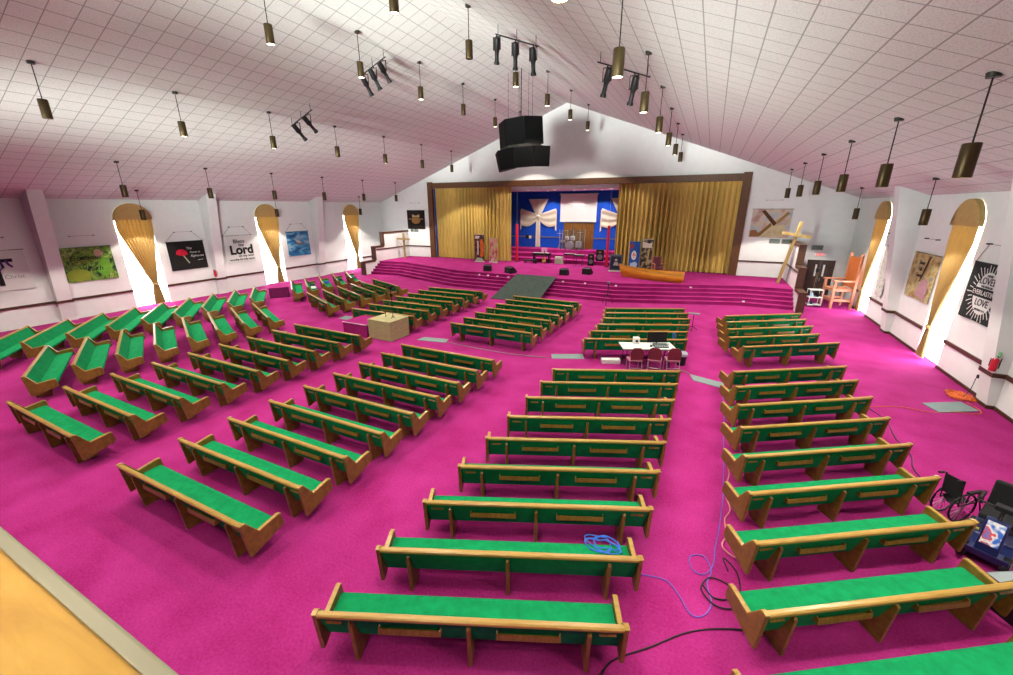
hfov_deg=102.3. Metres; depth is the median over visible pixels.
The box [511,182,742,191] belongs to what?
ceiling
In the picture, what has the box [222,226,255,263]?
banner
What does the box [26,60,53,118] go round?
pendant lamp
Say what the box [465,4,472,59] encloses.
pendant lamp
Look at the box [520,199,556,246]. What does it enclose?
cross
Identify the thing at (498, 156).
grille
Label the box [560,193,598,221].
projection screen
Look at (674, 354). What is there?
chair
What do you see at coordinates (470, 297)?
pew
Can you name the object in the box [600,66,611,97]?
spotlight
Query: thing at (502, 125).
speaker
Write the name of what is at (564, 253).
keyboard
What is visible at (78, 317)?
baseboard
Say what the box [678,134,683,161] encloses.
pendant lamp
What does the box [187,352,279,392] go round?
pew
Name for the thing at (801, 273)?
trim
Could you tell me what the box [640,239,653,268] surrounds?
banner
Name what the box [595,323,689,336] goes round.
pew
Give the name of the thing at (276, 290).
box
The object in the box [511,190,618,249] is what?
wall
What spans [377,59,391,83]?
spotlight
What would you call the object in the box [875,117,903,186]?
pendant lamp
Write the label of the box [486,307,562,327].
pew
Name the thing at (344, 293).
pew
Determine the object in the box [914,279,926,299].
print
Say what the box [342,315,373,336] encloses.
plinth
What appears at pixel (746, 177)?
trim
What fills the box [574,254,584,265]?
keyboard
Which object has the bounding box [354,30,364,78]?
pendant lamp
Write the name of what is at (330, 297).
pew
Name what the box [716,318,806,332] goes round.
pew
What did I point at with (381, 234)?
trim
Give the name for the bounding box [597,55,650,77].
bar
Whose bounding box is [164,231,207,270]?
banner
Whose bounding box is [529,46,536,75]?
spotlight
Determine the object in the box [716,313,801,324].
pew
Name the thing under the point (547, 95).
pendant lamp
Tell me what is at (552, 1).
pendant lamp
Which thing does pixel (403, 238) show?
wooden cross
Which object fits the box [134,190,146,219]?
pendant lamp
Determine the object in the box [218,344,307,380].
pew
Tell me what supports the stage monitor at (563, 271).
on the steps at (708, 288)
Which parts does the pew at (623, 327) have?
rail, backrest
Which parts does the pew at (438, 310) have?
rail, backrest, panel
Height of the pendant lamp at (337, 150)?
1.580 m
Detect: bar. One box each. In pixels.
[291,103,311,126]
[364,53,385,73]
[495,30,538,46]
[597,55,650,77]
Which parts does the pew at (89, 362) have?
rail, backrest, panel, seat, panel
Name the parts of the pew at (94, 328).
panel, rail, backrest, seat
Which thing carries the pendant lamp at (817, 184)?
hanging from the ceiling at (778, 85)
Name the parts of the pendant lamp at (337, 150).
lamp shade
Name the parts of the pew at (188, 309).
rail, panel, backrest, seat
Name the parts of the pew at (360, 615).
panel, rail, backrest, seat, panel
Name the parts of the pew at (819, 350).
panel, backrest, rail, panel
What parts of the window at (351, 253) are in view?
frame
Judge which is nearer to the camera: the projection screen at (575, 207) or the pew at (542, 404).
the pew at (542, 404)
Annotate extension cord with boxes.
[943,389,976,401]
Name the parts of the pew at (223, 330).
rail, panel, seat, panel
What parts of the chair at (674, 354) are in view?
seat, backrest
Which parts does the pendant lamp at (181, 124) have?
lamp shade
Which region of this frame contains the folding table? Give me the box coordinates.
[619,342,674,366]
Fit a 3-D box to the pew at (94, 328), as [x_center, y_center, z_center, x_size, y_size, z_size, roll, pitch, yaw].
[-18.082,-0.307,18.049,0.694,0.863,3.786,-9,20,-26]
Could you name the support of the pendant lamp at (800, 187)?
hanging from the ceiling at (778, 85)
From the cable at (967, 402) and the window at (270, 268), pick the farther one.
the window at (270, 268)
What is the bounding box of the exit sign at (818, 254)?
[815,252,824,256]
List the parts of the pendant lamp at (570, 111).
lamp shade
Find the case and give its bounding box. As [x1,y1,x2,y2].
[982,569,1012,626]
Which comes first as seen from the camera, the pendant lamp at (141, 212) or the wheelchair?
the wheelchair
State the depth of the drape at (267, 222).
30.48 m
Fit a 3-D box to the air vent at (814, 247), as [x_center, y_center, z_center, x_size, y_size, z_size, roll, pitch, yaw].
[19.989,-5.779,26.246,0.620,0.300,0.035,8,20,24]
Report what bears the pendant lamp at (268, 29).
hanging from the ceiling at (778, 85)
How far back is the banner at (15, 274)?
19.44 m
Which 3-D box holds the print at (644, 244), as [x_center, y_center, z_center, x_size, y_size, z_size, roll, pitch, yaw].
[10.232,-6.731,29.601,0.670,0.450,0.004,6,19,19]
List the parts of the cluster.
mounting frame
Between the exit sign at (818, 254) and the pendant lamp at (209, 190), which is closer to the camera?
the pendant lamp at (209, 190)
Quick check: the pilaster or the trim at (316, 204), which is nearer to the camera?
the pilaster
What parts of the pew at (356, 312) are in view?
rail, backrest, panel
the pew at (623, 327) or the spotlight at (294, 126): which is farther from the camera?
the spotlight at (294, 126)
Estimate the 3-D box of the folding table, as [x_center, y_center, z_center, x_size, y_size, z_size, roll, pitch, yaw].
[5.161,0.649,15.093,1.900,0.750,0.760,1,18,2]
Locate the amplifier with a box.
[555,256,562,263]
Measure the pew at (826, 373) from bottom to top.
0.863 m
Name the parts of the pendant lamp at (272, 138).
lamp shade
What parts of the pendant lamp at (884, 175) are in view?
lamp shade, rod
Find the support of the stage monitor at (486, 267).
on the steps at (708, 288)
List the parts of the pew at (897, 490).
panel, seat, backrest, rail, panel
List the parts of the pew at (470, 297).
rail, backrest, panel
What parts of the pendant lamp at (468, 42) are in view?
lamp shade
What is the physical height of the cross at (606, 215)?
4.371 m
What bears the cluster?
hanging from the ceiling at (778, 85)
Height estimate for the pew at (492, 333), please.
0.863 m
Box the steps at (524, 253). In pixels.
[511,246,728,268]
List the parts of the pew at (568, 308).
rail, backrest, panel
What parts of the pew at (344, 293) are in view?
rail, backrest, panel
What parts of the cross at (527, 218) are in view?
cloth arm, cloth arm, cloth arm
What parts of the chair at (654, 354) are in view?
backrest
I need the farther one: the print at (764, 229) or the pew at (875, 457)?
the print at (764, 229)
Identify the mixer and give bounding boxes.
[653,343,668,347]
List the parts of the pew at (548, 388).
panel, backrest, rail, panel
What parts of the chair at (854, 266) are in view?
leg, leg, armrest, seat, leg, armrest, backrest, leg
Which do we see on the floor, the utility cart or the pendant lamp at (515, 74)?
the utility cart
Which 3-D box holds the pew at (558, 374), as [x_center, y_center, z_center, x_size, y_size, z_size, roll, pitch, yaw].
[3.376,1.292,12.908,3.854,0.863,0.694,1,18,3]
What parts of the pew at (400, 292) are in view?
backrest, panel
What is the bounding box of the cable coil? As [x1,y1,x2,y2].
[584,534,621,553]
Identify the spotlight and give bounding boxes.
[292,122,307,140]
[302,114,317,133]
[361,73,373,96]
[368,67,382,90]
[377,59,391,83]
[493,35,500,64]
[511,40,518,70]
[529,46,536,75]
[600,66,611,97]
[627,73,639,105]
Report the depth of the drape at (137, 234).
23.56 m
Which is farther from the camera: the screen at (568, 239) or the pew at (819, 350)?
the screen at (568, 239)
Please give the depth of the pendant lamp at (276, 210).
29.44 m
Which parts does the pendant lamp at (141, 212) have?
lamp shade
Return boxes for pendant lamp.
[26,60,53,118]
[113,161,128,196]
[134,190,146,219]
[172,91,187,136]
[203,168,213,197]
[263,0,274,45]
[266,111,276,148]
[269,173,276,198]
[274,199,278,216]
[320,177,326,199]
[333,125,339,156]
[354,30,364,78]
[361,180,365,200]
[382,136,387,162]
[389,0,398,15]
[417,61,423,99]
[420,144,423,167]
[450,150,452,171]
[461,83,465,115]
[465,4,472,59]
[493,99,496,126]
[513,71,518,87]
[545,70,549,106]
[551,0,568,3]
[568,89,572,119]
[586,104,589,130]
[611,0,624,78]
[639,51,651,113]
[655,85,665,132]
[665,107,673,145]
[672,123,679,154]
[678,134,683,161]
[784,169,793,197]
[796,162,807,196]
[812,153,826,194]
[836,140,855,191]
[852,187,864,218]
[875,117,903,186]
[918,177,939,224]
[951,71,1002,177]
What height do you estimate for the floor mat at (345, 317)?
0.011 m
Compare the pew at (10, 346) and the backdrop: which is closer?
the pew at (10, 346)
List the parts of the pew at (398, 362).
panel, rail, backrest, panel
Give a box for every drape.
[112,203,165,303]
[254,204,284,282]
[343,205,360,268]
[854,201,891,310]
[915,199,985,357]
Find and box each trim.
[0,256,371,310]
[0,526,178,674]
[0,550,139,674]
[19,189,76,319]
[198,194,227,292]
[309,196,325,274]
[360,230,408,274]
[409,245,783,263]
[427,172,752,275]
[511,235,614,239]
[787,240,807,313]
[841,282,1012,383]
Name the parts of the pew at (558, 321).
rail, panel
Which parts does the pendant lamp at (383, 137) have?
lamp shade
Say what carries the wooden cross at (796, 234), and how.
on the steps at (708, 288)
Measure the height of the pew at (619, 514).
0.863 m
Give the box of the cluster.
[495,68,549,172]
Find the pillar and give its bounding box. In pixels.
[976,180,1012,405]
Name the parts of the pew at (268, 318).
rail, seat, panel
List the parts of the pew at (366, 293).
backrest, panel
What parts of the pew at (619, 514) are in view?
panel, seat, backrest, rail, panel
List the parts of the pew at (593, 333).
rail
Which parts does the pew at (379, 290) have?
backrest, panel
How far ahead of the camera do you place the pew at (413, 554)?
6.07 m
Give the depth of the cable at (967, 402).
11.87 m
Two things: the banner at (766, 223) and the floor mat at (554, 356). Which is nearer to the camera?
the floor mat at (554, 356)
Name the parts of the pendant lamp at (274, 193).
lamp shade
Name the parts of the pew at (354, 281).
panel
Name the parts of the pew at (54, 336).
panel, rail, backrest, seat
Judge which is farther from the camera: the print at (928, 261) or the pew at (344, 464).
the print at (928, 261)
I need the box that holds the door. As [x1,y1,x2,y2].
[803,259,835,294]
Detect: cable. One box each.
[446,342,548,357]
[600,628,764,674]
[641,400,724,617]
[700,557,740,609]
[721,467,735,557]
[869,408,930,502]
[870,402,981,413]
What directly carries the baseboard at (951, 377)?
attached to the wall at (967, 334)
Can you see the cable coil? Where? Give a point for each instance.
(600, 536)
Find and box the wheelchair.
[930,471,981,521]
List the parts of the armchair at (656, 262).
backrest, seat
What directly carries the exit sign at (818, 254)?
attached to the wall at (611, 147)
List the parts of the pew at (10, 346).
seat, rail, backrest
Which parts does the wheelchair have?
frame, frame, armrest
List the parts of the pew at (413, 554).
panel, rail, seat, backrest, panel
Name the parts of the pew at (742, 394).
panel, backrest, rail, panel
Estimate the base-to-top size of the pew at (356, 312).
0.863 m
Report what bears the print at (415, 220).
attached to the banner at (415, 218)
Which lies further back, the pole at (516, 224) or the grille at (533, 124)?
the pole at (516, 224)
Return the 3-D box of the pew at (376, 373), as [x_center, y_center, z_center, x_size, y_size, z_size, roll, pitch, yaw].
[-2.922,1.351,12.764,3.786,0.863,0.694,8,20,24]
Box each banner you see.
[0,237,35,291]
[59,235,118,282]
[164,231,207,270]
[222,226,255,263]
[285,223,310,256]
[407,210,424,228]
[474,234,484,261]
[489,238,497,262]
[628,241,640,266]
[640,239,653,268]
[749,200,793,237]
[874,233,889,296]
[904,238,941,303]
[958,243,1000,326]
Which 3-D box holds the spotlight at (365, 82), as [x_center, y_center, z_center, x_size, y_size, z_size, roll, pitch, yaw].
[-6.219,-11.244,18.180,0.320,0.892,0.598,8,20,24]
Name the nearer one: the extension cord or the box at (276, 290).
the extension cord
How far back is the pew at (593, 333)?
16.46 m
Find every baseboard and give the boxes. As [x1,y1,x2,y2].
[0,270,349,331]
[838,295,1012,423]
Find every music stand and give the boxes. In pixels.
[526,235,531,247]
[688,312,699,330]
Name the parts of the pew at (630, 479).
panel, seat, backrest, rail, panel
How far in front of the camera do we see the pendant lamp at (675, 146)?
21.97 m
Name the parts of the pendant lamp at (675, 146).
lamp shade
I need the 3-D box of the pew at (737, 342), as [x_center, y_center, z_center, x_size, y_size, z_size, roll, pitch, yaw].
[10.367,0.217,16.223,3.786,0.863,0.694,-2,18,-6]
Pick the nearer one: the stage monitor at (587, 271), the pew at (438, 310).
the pew at (438, 310)
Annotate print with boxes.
[0,258,12,285]
[176,249,187,255]
[412,217,419,223]
[480,239,483,256]
[642,242,652,247]
[749,230,758,236]
[758,223,771,235]
[760,225,783,236]
[762,210,776,225]
[777,212,789,222]
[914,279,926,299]
[918,257,931,281]
[971,286,993,300]
[972,273,995,314]
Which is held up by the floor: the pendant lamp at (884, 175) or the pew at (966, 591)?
the pew at (966, 591)
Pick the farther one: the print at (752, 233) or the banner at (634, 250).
the banner at (634, 250)
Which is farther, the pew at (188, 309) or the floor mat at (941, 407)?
the pew at (188, 309)
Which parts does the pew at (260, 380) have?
panel, rail, backrest, seat, panel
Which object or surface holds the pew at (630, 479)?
on the floor
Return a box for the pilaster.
[880,186,929,330]
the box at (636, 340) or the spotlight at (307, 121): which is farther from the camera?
the spotlight at (307, 121)
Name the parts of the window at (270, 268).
frame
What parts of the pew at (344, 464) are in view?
panel, rail, backrest, seat, panel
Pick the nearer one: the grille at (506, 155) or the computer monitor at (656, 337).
the computer monitor at (656, 337)
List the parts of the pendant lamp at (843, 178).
lamp shade, rod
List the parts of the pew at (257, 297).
backrest, panel, seat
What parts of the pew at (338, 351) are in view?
panel, rail, backrest, panel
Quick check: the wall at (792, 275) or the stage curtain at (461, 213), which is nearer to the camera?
the wall at (792, 275)
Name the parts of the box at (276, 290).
lid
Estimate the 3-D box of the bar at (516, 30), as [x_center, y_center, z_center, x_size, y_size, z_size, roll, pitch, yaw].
[0.366,-10.823,14.647,1.717,0.931,0.048,8,20,24]
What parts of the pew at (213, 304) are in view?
rail, panel, backrest, seat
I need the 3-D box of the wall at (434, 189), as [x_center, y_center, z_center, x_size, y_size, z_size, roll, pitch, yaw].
[-5.788,-10.871,40.599,0.200,7.200,4.600,8,20,24]
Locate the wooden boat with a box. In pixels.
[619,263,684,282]
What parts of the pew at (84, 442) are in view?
panel, rail, backrest, seat, panel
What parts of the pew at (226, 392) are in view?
panel, rail, backrest, seat, panel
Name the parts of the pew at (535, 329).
rail, backrest, panel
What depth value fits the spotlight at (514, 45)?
14.77 m
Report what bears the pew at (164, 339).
on the floor
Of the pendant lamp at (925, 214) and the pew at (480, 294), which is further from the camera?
the pew at (480, 294)
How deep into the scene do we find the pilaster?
17.82 m
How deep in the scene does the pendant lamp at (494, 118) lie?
26.04 m
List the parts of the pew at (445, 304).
rail, backrest, panel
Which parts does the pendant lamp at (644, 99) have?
lamp shade, rod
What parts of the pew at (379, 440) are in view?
panel, rail, backrest, seat, panel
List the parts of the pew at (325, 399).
panel, rail, backrest, seat, panel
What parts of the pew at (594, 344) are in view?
panel, backrest, rail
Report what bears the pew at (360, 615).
on the floor
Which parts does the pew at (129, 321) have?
panel, rail, backrest, seat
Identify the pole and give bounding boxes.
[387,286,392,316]
[515,224,518,261]
[604,192,611,266]
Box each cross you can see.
[396,233,409,257]
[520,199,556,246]
[600,198,617,230]
[776,222,811,282]
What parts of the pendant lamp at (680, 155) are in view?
lamp shade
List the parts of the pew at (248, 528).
panel, rail, backrest, seat, panel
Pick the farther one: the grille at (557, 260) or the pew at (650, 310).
the grille at (557, 260)
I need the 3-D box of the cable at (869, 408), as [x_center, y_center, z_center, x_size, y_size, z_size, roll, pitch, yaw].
[9.387,2.765,9.631,0.268,0.021,5.209,9,20,27]
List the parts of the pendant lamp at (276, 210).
lamp shade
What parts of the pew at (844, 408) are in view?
panel, backrest, rail, panel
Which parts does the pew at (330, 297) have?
rail, backrest, panel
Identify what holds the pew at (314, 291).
on the floor
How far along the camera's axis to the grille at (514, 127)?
22.69 m
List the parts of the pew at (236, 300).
backrest, panel, seat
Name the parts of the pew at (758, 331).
panel, backrest, rail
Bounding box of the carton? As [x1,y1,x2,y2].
[601,358,620,363]
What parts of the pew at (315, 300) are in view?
rail, backrest, panel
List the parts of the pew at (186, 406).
panel, rail, backrest, seat, panel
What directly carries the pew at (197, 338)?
on the floor
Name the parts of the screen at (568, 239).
acrylic panel, acrylic panel, acrylic panel, acrylic panel, acrylic panel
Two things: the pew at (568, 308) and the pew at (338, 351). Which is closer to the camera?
the pew at (338, 351)
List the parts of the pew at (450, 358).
panel, rail, backrest, panel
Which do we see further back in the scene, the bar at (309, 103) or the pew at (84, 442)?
the bar at (309, 103)
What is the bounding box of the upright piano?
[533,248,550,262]
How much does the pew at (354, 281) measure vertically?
0.863 m
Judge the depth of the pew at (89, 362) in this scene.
14.09 m
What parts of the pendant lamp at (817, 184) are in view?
lamp shade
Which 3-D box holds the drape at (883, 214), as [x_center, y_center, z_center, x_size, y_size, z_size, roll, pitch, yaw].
[19.444,-4.210,21.740,0.182,5.781,1.778,8,20,24]
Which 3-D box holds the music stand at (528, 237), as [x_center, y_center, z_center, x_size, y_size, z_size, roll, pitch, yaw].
[2.050,-9.037,38.425,0.600,1.200,0.439,8,20,24]
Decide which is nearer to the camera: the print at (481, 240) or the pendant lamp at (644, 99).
the pendant lamp at (644, 99)
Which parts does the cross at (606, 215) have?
cloth arm, cloth arm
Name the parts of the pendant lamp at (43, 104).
rod, lamp shade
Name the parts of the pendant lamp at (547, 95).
lamp shade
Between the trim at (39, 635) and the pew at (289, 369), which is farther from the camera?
the pew at (289, 369)
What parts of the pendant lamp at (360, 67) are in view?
lamp shade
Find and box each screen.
[559,229,584,249]
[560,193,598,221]
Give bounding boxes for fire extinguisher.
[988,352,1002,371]
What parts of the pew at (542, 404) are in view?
panel, backrest, rail, panel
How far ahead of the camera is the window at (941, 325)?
14.97 m
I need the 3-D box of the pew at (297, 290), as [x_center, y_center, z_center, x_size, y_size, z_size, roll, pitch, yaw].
[-13.651,-3.080,26.692,0.694,0.863,3.786,-9,20,-26]
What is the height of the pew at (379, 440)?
0.863 m
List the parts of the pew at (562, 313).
rail, backrest, panel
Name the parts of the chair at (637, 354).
seat, backrest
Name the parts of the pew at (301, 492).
panel, rail, backrest, seat, panel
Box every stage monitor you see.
[483,264,491,270]
[504,266,516,273]
[559,268,568,275]
[582,267,592,274]
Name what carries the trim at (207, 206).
attached to the wall at (74, 218)
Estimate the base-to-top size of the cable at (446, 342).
0.028 m
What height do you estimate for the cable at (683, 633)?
0.021 m
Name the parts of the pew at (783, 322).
panel, backrest, rail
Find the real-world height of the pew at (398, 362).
0.863 m
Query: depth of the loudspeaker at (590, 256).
33.25 m
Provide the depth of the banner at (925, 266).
16.51 m
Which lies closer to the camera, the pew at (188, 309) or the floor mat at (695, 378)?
the floor mat at (695, 378)
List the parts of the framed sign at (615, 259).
print panel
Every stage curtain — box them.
[435,187,510,260]
[614,181,742,273]
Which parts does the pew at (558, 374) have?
backrest, rail, panel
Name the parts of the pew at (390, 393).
panel, rail, backrest, panel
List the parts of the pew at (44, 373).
rail, panel, backrest, seat, panel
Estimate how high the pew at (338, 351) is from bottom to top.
0.863 m
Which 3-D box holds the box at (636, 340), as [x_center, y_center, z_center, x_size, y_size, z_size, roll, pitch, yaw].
[4.819,0.107,15.162,0.220,0.240,0.206,1,18,2]
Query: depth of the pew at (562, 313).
20.32 m
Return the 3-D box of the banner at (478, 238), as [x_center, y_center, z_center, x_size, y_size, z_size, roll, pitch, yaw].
[-2.348,-7.763,35.541,0.920,2.348,0.180,6,19,19]
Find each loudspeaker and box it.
[587,253,594,265]
[596,249,603,260]
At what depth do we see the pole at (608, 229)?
32.38 m
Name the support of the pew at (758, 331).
on the floor
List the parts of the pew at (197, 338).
rail, backrest, panel, seat, panel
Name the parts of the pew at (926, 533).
panel, seat, backrest, rail, panel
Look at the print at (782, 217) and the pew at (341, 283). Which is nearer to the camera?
the print at (782, 217)
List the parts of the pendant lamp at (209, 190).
lamp shade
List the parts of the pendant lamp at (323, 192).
lamp shade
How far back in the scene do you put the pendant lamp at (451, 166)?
32.66 m
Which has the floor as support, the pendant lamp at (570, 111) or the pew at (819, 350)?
the pew at (819, 350)
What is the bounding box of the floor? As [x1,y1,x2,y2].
[0,268,1012,674]
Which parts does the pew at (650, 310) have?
backrest, rail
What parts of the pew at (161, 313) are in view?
panel, rail, backrest, seat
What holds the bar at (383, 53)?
hanging from the ceiling at (778, 85)
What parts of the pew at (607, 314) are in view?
backrest, rail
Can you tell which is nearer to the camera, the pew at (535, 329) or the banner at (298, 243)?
the pew at (535, 329)
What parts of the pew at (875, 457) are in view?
panel, seat, backrest, rail, panel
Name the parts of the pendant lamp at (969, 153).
lamp shade, rod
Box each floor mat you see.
[338,316,352,319]
[418,337,447,342]
[551,354,583,358]
[690,374,723,387]
[922,402,978,412]
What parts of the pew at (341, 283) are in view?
panel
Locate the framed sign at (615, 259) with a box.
[608,254,622,271]
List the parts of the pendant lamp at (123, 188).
lamp shade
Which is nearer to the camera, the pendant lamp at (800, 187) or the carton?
the carton
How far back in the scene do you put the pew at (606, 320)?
18.34 m
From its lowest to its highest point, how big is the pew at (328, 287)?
0.863 m
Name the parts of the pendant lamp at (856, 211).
lamp shade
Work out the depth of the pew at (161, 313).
19.80 m
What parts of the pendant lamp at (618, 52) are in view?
lamp shade, rod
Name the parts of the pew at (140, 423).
panel, rail, backrest, seat, panel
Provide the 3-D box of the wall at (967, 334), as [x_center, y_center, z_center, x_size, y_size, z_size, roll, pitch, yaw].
[12.556,0.262,7.542,0.300,6.056,42.300,8,20,24]
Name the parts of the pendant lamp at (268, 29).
lamp shade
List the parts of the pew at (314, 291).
panel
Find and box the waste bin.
[676,351,687,365]
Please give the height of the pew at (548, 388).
0.863 m
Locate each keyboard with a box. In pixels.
[563,253,574,263]
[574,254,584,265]
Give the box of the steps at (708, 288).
[371,256,793,309]
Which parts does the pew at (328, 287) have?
seat, panel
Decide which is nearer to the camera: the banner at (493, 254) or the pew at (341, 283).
the pew at (341, 283)
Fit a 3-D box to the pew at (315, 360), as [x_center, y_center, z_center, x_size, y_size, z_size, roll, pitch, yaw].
[-8.206,0.531,15.363,3.786,0.863,0.694,9,20,25]
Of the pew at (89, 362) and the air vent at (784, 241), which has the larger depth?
the air vent at (784, 241)
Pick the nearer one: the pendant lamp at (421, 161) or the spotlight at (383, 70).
the spotlight at (383, 70)
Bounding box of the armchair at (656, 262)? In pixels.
[651,256,664,270]
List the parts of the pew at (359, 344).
rail, backrest, panel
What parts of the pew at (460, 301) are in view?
rail, backrest, panel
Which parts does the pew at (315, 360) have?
panel, rail, backrest, panel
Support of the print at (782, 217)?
attached to the banner at (766, 223)
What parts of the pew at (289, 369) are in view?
panel, rail, backrest, panel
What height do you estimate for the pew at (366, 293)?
0.863 m
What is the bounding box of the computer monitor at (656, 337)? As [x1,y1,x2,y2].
[647,332,667,342]
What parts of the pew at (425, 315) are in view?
rail, backrest, panel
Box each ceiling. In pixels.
[0,0,1012,202]
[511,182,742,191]
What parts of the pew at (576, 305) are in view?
rail, backrest, panel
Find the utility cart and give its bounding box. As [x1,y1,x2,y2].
[805,288,823,306]
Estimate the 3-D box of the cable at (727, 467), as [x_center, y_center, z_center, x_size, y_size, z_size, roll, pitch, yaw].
[4.427,3.233,8.159,0.286,0.051,3.142,8,20,24]
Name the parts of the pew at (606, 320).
backrest, rail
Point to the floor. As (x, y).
(186, 596)
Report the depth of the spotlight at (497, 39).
14.99 m
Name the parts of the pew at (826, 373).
panel, backrest, rail, panel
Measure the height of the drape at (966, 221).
5.781 m
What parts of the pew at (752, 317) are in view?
panel, backrest, rail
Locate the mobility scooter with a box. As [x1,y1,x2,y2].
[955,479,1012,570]
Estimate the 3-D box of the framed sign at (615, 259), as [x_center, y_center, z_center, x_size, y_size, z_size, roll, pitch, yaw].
[8.112,-5.521,30.264,1.000,1.250,0.300,5,19,17]
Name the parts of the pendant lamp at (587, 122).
lamp shade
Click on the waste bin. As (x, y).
(684, 353)
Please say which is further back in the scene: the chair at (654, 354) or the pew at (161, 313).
the pew at (161, 313)
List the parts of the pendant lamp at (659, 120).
lamp shade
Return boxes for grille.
[495,152,500,171]
[498,148,513,169]
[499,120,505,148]
[505,116,523,145]
[514,146,532,166]
[525,116,542,142]
[534,146,549,165]
[555,258,561,263]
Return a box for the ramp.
[490,274,556,299]
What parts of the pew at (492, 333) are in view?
panel, rail, backrest, panel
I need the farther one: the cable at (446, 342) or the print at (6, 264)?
the print at (6, 264)
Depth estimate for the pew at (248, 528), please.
7.32 m
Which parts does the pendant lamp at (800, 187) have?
lamp shade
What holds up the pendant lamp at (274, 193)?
hanging from the ceiling at (778, 85)
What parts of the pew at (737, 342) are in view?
panel, backrest, rail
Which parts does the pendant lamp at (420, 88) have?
lamp shade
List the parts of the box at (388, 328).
lid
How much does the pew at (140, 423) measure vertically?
0.863 m
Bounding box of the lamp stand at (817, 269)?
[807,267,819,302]
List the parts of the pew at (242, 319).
rail, panel, seat, panel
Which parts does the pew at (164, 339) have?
rail, backrest, panel, panel, seat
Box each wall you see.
[0,198,382,329]
[366,232,409,274]
[380,103,861,295]
[434,189,438,256]
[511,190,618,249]
[783,243,798,311]
[839,191,1012,418]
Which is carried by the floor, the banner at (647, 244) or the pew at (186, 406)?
the pew at (186, 406)
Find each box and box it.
[268,282,289,298]
[367,313,409,341]
[632,337,639,343]
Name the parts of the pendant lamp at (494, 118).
lamp shade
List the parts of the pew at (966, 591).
panel, seat, backrest, rail, panel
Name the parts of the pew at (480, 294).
rail, backrest, panel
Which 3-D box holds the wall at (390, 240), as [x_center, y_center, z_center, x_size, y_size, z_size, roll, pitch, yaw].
[-11.054,-7.946,37.675,0.300,3.430,6.200,8,20,24]
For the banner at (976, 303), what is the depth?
12.98 m
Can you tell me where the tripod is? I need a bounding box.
[602,281,611,304]
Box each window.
[113,220,169,306]
[255,217,285,284]
[343,215,360,269]
[859,207,892,312]
[924,205,986,363]
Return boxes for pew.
[0,325,42,368]
[5,400,115,462]
[19,319,83,358]
[20,345,74,397]
[62,386,167,440]
[65,313,118,349]
[71,337,111,384]
[105,307,150,341]
[110,373,210,422]
[114,330,145,372]
[116,458,283,556]
[140,302,177,333]
[151,362,247,406]
[153,323,179,362]
[172,298,203,327]
[177,434,332,517]
[181,317,210,353]
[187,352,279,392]
[200,294,226,320]
[207,312,237,344]
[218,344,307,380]
[226,290,247,315]
[227,415,371,485]
[230,307,262,338]
[246,336,331,370]
[249,286,266,309]
[252,303,284,332]
[268,399,403,459]
[271,329,353,361]
[290,280,304,301]
[294,323,372,353]
[303,385,429,437]
[304,278,319,294]
[306,292,340,316]
[311,583,629,671]
[318,275,333,291]
[322,289,356,312]
[332,273,348,288]
[332,372,451,419]
[337,286,371,307]
[344,271,360,285]
[350,283,385,303]
[351,308,422,331]
[358,362,470,403]
[360,281,396,299]
[368,303,436,326]
[372,279,407,295]
[375,529,643,599]
[381,352,487,388]
[382,299,447,320]
[395,296,458,316]
[401,344,501,377]
[407,292,468,312]
[418,289,478,307]
[422,488,653,544]
[428,287,487,304]
[450,322,537,350]
[458,457,660,501]
[463,316,546,340]
[475,312,554,333]
[485,432,666,467]
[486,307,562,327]
[495,303,569,325]
[505,299,575,320]
[507,412,670,441]
[513,295,581,316]
[525,394,674,418]
[540,380,677,403]
[552,368,680,388]
[581,338,687,358]
[588,330,687,338]
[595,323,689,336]
[600,317,690,323]
[602,312,688,318]
[603,308,684,314]
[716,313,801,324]
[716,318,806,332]
[717,325,812,340]
[717,333,819,354]
[718,365,847,388]
[719,379,859,405]
[719,395,873,426]
[720,414,890,452]
[721,437,913,485]
[722,467,941,528]
[723,506,979,581]
[725,558,1012,655]
[730,342,840,367]
[730,635,1012,674]
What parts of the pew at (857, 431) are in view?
panel, backrest, rail, panel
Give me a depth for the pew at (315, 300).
22.46 m
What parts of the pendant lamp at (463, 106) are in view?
lamp shade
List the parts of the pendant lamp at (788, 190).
lamp shade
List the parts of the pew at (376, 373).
panel, rail, backrest, panel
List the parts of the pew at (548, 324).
rail, panel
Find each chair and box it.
[625,348,643,369]
[647,348,661,368]
[663,348,681,369]
[819,252,864,309]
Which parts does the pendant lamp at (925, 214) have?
lamp shade, rod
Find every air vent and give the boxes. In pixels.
[769,239,779,243]
[781,239,792,243]
[811,245,823,249]
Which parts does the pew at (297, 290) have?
panel, seat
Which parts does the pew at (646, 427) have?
panel, backrest, rail, panel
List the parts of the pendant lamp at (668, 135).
lamp shade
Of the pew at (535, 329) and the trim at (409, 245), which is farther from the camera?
the trim at (409, 245)
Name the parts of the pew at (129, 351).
rail, backrest, panel, panel, seat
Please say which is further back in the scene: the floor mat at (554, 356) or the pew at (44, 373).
the floor mat at (554, 356)
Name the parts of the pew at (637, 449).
panel, backrest, rail, panel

